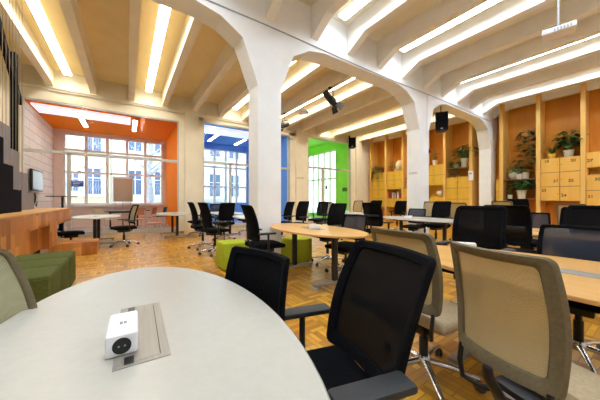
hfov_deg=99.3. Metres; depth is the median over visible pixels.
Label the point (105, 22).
ceiling
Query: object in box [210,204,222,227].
chair
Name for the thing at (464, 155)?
potted plant
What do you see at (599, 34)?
ceiling light
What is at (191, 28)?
ceiling beam
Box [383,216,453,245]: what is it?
meeting table
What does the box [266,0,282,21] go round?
ceiling beam
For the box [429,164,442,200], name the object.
locker
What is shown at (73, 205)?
trim
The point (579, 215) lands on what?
chair
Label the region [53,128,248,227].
wall
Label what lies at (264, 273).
chair
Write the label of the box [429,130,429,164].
trim
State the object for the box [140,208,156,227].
chair
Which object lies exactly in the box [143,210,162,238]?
chair
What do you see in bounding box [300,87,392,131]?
trim
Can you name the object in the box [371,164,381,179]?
potted plant
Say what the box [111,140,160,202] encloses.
building
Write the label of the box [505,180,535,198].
potted plant
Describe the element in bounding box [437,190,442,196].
globe
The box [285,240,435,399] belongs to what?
chair
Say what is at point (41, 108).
ceiling panel
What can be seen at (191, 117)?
trim
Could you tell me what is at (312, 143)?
ceiling
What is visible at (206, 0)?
cable
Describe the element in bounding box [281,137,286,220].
wall
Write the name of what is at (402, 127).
trim
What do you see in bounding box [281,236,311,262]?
ottoman
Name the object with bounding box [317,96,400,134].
trim
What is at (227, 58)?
ceiling beam
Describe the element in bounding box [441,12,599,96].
ceiling beam
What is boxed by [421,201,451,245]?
chair
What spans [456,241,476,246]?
cube
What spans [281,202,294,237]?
chair
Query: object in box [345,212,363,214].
meeting table
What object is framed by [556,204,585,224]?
chair
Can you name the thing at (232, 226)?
baseboard
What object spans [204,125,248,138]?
ceiling panel
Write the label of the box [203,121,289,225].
window
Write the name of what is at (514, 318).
chair
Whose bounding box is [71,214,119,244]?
meeting table
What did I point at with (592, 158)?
locker
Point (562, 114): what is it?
wall
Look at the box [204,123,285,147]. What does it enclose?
ceiling
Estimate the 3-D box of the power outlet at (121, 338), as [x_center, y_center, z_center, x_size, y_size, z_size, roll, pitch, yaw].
[-0.532,0.398,0.767,0.076,0.061,0.167,0,0,-33]
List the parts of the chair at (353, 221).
seat, backrest, panel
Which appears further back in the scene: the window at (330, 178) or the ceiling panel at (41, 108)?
the window at (330, 178)
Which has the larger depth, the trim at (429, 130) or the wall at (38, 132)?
the trim at (429, 130)
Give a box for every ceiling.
[1,0,599,120]
[25,100,176,140]
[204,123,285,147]
[308,138,329,148]
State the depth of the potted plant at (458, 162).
11.43 m
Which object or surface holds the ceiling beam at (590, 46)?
attached to the columns
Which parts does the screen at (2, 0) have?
cord, cord, cord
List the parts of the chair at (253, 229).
panel, backrest, seat, armrest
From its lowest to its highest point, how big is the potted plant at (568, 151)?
0.898 m
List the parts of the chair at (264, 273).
panel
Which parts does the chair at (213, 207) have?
panel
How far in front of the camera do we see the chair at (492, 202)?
6.59 m
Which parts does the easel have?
board frame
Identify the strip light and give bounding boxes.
[76,112,87,126]
[132,119,137,130]
[207,130,223,140]
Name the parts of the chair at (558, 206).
panel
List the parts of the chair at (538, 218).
seat, panel, backrest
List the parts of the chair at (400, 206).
backrest, panel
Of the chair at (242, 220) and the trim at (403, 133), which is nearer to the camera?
the chair at (242, 220)
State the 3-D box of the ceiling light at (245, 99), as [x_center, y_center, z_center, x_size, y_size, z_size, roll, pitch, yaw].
[-1.224,-3.819,8.332,0.200,0.182,5.270,0,0,-34]
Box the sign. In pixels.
[71,181,83,186]
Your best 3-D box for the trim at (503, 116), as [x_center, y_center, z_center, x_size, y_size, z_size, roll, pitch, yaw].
[8.071,-1.370,10.078,0.630,5.080,0.110,0,0,-34]
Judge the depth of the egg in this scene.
13.79 m
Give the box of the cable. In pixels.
[206,0,490,121]
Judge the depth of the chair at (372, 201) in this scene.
8.51 m
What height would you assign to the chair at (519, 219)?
1.109 m
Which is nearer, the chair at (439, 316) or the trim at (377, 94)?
the chair at (439, 316)
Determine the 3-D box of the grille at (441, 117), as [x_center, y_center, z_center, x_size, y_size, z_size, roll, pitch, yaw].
[4.573,-2.550,8.227,0.333,0.560,0.008,0,0,21]
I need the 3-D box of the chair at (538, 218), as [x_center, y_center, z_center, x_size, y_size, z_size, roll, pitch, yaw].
[3.789,0.690,4.182,0.671,0.959,0.640,0,0,-40]
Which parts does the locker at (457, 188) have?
door, door, door, door, door, door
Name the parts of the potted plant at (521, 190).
stem, pot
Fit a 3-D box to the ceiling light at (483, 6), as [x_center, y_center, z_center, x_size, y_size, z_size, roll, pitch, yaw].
[4.189,-3.819,3.962,0.200,0.182,5.860,0,0,-34]
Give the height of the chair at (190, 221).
1.059 m
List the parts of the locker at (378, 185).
door, door, door, door, door, door, door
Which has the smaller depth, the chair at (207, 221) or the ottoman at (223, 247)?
the ottoman at (223, 247)
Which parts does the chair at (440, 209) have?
seat, backrest, panel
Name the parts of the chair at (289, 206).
backrest, panel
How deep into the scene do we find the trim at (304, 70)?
7.45 m
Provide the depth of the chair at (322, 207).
8.43 m
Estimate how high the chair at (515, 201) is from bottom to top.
1.199 m
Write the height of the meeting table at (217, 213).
0.743 m
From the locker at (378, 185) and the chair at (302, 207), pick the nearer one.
the chair at (302, 207)
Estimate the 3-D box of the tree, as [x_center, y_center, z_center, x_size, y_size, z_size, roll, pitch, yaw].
[-9.340,-2.558,15.873,3.734,7.713,1.551,0,0,-34]
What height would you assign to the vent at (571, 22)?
0.055 m
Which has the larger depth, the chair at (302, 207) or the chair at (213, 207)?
the chair at (213, 207)
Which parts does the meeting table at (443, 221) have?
leg, leg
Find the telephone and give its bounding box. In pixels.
[34,192,36,206]
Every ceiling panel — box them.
[30,102,130,124]
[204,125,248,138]
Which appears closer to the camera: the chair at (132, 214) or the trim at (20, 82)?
the chair at (132, 214)
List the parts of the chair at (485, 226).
seat, backrest, panel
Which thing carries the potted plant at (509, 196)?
on the shelf
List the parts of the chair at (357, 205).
panel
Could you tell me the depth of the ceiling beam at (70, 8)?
5.59 m
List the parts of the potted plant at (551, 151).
pot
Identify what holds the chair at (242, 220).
on the floor
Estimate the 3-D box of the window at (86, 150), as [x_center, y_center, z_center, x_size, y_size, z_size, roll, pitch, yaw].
[-8.388,-1.310,11.711,3.650,3.000,0.120,0,0,-34]
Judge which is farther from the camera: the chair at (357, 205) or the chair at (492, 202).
the chair at (357, 205)
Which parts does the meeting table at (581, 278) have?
power panel, panel lid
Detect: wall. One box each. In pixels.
[0,48,8,125]
[18,63,369,230]
[25,101,52,207]
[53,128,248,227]
[166,125,176,226]
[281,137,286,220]
[308,142,346,217]
[378,89,599,224]
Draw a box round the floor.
[40,220,599,399]
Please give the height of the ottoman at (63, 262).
0.450 m
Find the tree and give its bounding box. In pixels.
[129,143,160,202]
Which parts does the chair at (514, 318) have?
panel, seat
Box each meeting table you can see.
[0,267,330,399]
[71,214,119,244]
[104,210,149,229]
[157,212,190,238]
[211,212,242,235]
[233,215,247,240]
[270,223,368,290]
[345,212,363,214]
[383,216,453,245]
[437,245,599,366]
[532,228,539,236]
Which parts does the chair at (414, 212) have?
seat, panel, backrest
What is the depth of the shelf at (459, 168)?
11.29 m
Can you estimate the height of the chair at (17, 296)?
0.989 m
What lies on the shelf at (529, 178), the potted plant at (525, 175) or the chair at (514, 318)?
the potted plant at (525, 175)
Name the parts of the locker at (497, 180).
door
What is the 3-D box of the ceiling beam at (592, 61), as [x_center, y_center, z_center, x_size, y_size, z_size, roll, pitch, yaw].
[8.066,-3.615,6.401,0.170,0.690,6.750,0,0,-34]
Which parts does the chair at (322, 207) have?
seat, panel, backrest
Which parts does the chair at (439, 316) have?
panel, backrest, seat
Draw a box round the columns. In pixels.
[150,0,496,253]
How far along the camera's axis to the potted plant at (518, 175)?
9.52 m
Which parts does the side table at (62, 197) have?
leg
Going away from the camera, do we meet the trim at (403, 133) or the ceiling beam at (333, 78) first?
the ceiling beam at (333, 78)
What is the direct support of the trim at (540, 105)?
attached to the wall at (562, 114)
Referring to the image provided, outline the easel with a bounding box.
[113,176,133,226]
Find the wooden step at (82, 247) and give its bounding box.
[48,238,98,255]
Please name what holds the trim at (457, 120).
attached to the columns
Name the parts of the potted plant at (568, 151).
pot, stem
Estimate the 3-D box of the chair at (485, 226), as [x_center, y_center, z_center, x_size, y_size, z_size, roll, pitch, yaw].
[1.632,0.615,2.439,0.660,1.109,0.657,0,0,-34]
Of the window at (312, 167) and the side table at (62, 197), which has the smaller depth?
the side table at (62, 197)
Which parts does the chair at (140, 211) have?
backrest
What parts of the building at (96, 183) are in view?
pane, railing, railing, pane, pane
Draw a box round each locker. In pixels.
[372,172,384,206]
[387,171,400,206]
[404,189,406,206]
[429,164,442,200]
[446,176,468,205]
[496,179,498,200]
[541,156,579,200]
[586,151,599,205]
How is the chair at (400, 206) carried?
on the floor
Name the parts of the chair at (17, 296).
panel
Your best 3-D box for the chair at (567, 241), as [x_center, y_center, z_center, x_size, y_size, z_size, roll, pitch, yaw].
[2.047,0.687,1.831,0.671,0.964,0.640,0,0,-38]
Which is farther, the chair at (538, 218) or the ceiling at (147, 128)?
the ceiling at (147, 128)
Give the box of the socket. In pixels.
[112,338,131,354]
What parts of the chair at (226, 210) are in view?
seat, backrest, panel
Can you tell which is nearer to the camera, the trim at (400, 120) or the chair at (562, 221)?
the chair at (562, 221)
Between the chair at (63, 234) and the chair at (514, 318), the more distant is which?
the chair at (63, 234)
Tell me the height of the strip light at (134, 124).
0.055 m
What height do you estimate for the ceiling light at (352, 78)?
0.182 m
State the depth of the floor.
3.95 m
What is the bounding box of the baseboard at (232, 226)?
[57,221,323,238]
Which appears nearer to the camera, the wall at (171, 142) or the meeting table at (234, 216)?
the meeting table at (234, 216)
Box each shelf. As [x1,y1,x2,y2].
[446,167,468,169]
[503,178,535,180]
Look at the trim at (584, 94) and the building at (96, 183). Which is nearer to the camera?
the trim at (584, 94)
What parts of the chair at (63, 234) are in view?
seat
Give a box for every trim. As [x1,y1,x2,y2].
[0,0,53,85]
[18,80,367,145]
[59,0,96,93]
[59,204,162,206]
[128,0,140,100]
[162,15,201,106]
[185,109,361,230]
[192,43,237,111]
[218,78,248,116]
[242,61,324,120]
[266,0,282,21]
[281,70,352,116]
[283,79,376,128]
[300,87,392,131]
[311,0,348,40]
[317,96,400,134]
[331,106,402,137]
[345,108,442,139]
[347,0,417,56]
[358,114,455,141]
[369,117,467,143]
[370,138,377,201]
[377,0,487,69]
[385,135,392,220]
[401,130,406,221]
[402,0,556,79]
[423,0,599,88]
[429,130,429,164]
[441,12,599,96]
[443,125,451,200]
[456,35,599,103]
[469,123,477,205]
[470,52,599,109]
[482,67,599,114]
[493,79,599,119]
[499,103,508,200]
[536,94,544,212]
[580,82,588,203]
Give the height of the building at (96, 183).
11.000 m
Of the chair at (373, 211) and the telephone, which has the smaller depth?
the chair at (373, 211)
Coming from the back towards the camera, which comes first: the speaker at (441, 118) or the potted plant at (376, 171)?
the potted plant at (376, 171)
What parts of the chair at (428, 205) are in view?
panel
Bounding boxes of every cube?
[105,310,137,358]
[309,224,319,228]
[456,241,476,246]
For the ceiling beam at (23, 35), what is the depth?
5.70 m
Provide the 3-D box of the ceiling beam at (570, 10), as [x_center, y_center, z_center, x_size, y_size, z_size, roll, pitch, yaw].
[5.545,-3.615,4.693,0.170,0.690,6.750,0,0,-34]
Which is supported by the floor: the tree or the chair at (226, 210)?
the chair at (226, 210)
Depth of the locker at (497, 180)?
10.04 m
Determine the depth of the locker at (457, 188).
11.27 m
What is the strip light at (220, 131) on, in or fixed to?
attached to the ceiling panel at (208, 129)
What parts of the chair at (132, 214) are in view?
seat, panel, backrest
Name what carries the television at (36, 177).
attached to the wall at (38, 132)
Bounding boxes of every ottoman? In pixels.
[15,251,75,286]
[18,257,69,290]
[22,265,60,302]
[216,239,247,270]
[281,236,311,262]
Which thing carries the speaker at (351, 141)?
attached to the wall at (26, 72)
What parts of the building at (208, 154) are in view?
pane, pane, railing, pane, pane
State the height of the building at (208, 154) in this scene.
12.000 m
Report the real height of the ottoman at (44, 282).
0.450 m
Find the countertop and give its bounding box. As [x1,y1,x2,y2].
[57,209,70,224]
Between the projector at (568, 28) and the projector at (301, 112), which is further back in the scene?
the projector at (301, 112)
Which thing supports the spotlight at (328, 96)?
hanging from the columns
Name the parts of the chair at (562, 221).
panel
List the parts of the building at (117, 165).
pane, pane, pane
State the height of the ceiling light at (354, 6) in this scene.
0.182 m
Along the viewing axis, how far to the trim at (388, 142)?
14.36 m
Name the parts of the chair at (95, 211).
backrest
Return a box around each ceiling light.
[26,0,71,75]
[145,4,170,91]
[232,61,295,109]
[281,78,354,117]
[338,0,369,20]
[399,0,500,51]
[462,34,599,82]
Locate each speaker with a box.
[347,136,355,148]
[433,106,448,132]
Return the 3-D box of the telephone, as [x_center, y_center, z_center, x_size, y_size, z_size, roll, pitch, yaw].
[-8.457,-0.020,8.110,0.130,0.460,0.331,0,0,-42]
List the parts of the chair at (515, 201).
panel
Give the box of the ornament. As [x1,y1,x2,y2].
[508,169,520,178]
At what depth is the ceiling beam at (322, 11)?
4.93 m
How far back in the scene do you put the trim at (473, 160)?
10.83 m
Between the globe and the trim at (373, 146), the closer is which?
the globe
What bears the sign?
attached to the window at (68, 153)
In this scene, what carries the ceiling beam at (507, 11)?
attached to the columns
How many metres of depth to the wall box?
10.74 m
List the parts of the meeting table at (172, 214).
leg, leg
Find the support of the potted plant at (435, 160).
on the locker at (435, 171)
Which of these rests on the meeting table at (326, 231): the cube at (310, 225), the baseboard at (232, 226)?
the cube at (310, 225)
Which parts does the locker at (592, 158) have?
door, door, door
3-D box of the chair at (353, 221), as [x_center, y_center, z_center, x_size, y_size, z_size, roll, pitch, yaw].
[0.743,0.705,4.003,0.671,0.929,0.640,0,0,-36]
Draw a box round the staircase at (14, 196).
[0,121,33,213]
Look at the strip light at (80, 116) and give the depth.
8.92 m
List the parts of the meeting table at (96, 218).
leg, leg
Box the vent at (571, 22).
[554,22,571,30]
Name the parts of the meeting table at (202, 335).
panel lid, power panel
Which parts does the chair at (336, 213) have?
backrest, panel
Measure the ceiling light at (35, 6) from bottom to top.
0.182 m
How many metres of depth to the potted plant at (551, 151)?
8.86 m
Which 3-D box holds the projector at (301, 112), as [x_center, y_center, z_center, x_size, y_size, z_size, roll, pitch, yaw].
[0.122,-3.268,9.088,0.335,0.363,0.258,0,0,26]
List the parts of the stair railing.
post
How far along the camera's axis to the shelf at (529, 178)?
9.58 m
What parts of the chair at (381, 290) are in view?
armrest, seat, panel, backrest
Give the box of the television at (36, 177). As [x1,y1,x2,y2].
[30,168,42,191]
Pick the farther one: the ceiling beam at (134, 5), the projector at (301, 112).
the projector at (301, 112)
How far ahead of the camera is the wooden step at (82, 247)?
5.36 m
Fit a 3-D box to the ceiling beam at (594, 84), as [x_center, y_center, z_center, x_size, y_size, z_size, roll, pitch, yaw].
[9.746,-3.615,7.540,0.170,0.690,6.750,0,0,-34]
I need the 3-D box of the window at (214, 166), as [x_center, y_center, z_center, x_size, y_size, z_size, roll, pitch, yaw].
[-4.497,-1.310,14.347,3.150,3.000,0.120,0,0,-34]
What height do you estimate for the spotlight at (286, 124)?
0.784 m
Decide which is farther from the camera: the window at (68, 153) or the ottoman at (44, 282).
the window at (68, 153)
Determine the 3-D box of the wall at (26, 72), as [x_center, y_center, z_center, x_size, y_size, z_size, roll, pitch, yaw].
[-1.834,-1.370,11.621,15.300,5.080,0.300,0,0,-34]
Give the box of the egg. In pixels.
[396,160,400,170]
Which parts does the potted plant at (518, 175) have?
stem, pot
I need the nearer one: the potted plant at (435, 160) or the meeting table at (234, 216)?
the meeting table at (234, 216)
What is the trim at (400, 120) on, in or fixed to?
attached to the columns
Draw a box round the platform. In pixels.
[0,208,70,256]
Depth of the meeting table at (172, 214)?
7.96 m
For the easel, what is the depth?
11.07 m
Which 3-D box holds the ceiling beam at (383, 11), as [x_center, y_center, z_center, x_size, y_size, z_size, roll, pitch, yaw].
[3.024,-3.615,2.985,0.170,0.690,6.750,0,0,-34]
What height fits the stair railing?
2.850 m
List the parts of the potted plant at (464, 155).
stem, pot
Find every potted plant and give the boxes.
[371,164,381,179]
[430,150,438,164]
[447,160,460,177]
[452,144,478,166]
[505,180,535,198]
[505,190,515,198]
[506,164,531,178]
[512,129,543,178]
[547,146,558,158]
[552,130,587,156]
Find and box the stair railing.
[0,17,22,150]
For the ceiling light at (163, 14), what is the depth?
6.08 m
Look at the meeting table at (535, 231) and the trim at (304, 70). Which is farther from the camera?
the trim at (304, 70)
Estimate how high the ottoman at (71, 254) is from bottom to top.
0.450 m
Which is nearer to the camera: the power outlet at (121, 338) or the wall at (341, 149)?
the power outlet at (121, 338)
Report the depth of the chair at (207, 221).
5.34 m
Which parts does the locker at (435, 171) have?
door, door, door, door, door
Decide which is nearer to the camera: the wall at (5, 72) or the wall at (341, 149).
the wall at (5, 72)
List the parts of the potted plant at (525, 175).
pot, stem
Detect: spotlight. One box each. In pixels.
[281,113,288,130]
[323,87,344,113]
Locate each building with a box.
[66,135,110,202]
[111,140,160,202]
[204,150,244,201]
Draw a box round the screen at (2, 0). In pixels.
[2,0,12,165]
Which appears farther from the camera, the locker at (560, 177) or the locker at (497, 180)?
the locker at (497, 180)
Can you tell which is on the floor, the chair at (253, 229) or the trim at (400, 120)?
the chair at (253, 229)
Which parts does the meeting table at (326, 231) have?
leg, leg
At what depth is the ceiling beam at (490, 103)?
8.30 m
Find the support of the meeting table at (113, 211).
on the floor
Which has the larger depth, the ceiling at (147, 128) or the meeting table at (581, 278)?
the ceiling at (147, 128)
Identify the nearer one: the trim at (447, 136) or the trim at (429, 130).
the trim at (447, 136)
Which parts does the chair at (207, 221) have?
backrest, panel, seat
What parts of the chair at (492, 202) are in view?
panel, backrest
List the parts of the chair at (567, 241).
backrest, panel, seat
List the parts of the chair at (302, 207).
panel, backrest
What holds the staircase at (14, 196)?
on the platform
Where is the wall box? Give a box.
[468,171,472,179]
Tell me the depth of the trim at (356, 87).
9.19 m
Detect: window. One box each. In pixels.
[21,96,178,233]
[64,133,161,204]
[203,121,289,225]
[204,148,246,202]
[308,149,335,213]
[308,149,350,217]
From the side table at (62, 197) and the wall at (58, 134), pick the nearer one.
the side table at (62, 197)
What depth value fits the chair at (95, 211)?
9.27 m
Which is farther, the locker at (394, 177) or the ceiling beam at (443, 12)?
the locker at (394, 177)
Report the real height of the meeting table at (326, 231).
0.743 m
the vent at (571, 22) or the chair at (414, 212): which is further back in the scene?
the chair at (414, 212)
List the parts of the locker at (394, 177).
door, door, door, door, door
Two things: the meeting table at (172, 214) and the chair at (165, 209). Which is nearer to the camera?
the meeting table at (172, 214)
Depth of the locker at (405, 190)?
13.36 m
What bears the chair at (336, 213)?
on the floor
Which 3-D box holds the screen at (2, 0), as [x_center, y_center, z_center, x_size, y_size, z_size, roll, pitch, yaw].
[-4.315,-2.030,3.766,0.007,3.760,1.241,0,0,-34]
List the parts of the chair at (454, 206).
panel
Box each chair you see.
[0,249,37,323]
[57,223,84,239]
[92,209,111,230]
[109,204,139,247]
[130,208,145,224]
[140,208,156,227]
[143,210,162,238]
[152,207,167,225]
[187,202,215,250]
[187,203,207,236]
[197,202,229,256]
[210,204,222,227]
[212,203,235,240]
[225,246,289,321]
[238,213,246,232]
[240,205,284,251]
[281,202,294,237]
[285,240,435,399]
[287,201,309,223]
[308,201,328,224]
[311,203,346,265]
[324,214,366,272]
[353,200,362,214]
[362,202,393,233]
[363,200,381,233]
[371,226,486,399]
[389,201,406,230]
[403,208,425,231]
[416,201,435,240]
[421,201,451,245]
[436,206,515,303]
[449,203,466,240]
[450,241,599,399]
[484,205,537,253]
[491,201,513,245]
[507,199,529,207]
[520,212,550,249]
[537,224,599,373]
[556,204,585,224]
[559,207,566,224]
[566,205,599,226]
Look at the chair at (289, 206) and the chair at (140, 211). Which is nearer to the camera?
the chair at (289, 206)
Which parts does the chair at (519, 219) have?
panel, seat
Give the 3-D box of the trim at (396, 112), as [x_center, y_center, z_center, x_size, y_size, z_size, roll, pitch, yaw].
[3.437,-3.620,11.424,0.170,0.680,5.940,0,0,-34]
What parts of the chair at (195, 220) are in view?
panel, backrest, seat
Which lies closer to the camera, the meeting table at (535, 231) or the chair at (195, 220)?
the meeting table at (535, 231)
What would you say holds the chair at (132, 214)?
on the floor
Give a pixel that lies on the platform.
(30, 231)
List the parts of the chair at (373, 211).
panel, backrest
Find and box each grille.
[349,136,355,146]
[436,112,447,129]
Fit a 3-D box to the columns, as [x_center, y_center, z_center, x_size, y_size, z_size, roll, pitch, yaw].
[1.697,-1.370,6.410,15.300,5.080,0.410,0,0,-34]
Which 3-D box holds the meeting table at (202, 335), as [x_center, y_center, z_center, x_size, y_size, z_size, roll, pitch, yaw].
[-0.530,0.797,0.854,0.882,0.743,1.812,0,0,-33]
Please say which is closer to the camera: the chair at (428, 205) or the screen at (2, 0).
the screen at (2, 0)
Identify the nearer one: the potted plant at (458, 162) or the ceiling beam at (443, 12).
the ceiling beam at (443, 12)
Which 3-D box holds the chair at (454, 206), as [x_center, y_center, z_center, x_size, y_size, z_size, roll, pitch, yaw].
[4.478,0.620,7.120,0.671,1.099,0.640,0,0,-34]
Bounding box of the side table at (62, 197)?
[45,196,77,230]
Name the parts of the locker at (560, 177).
door, door, door, door, door, door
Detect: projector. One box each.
[298,103,308,114]
[542,0,576,42]

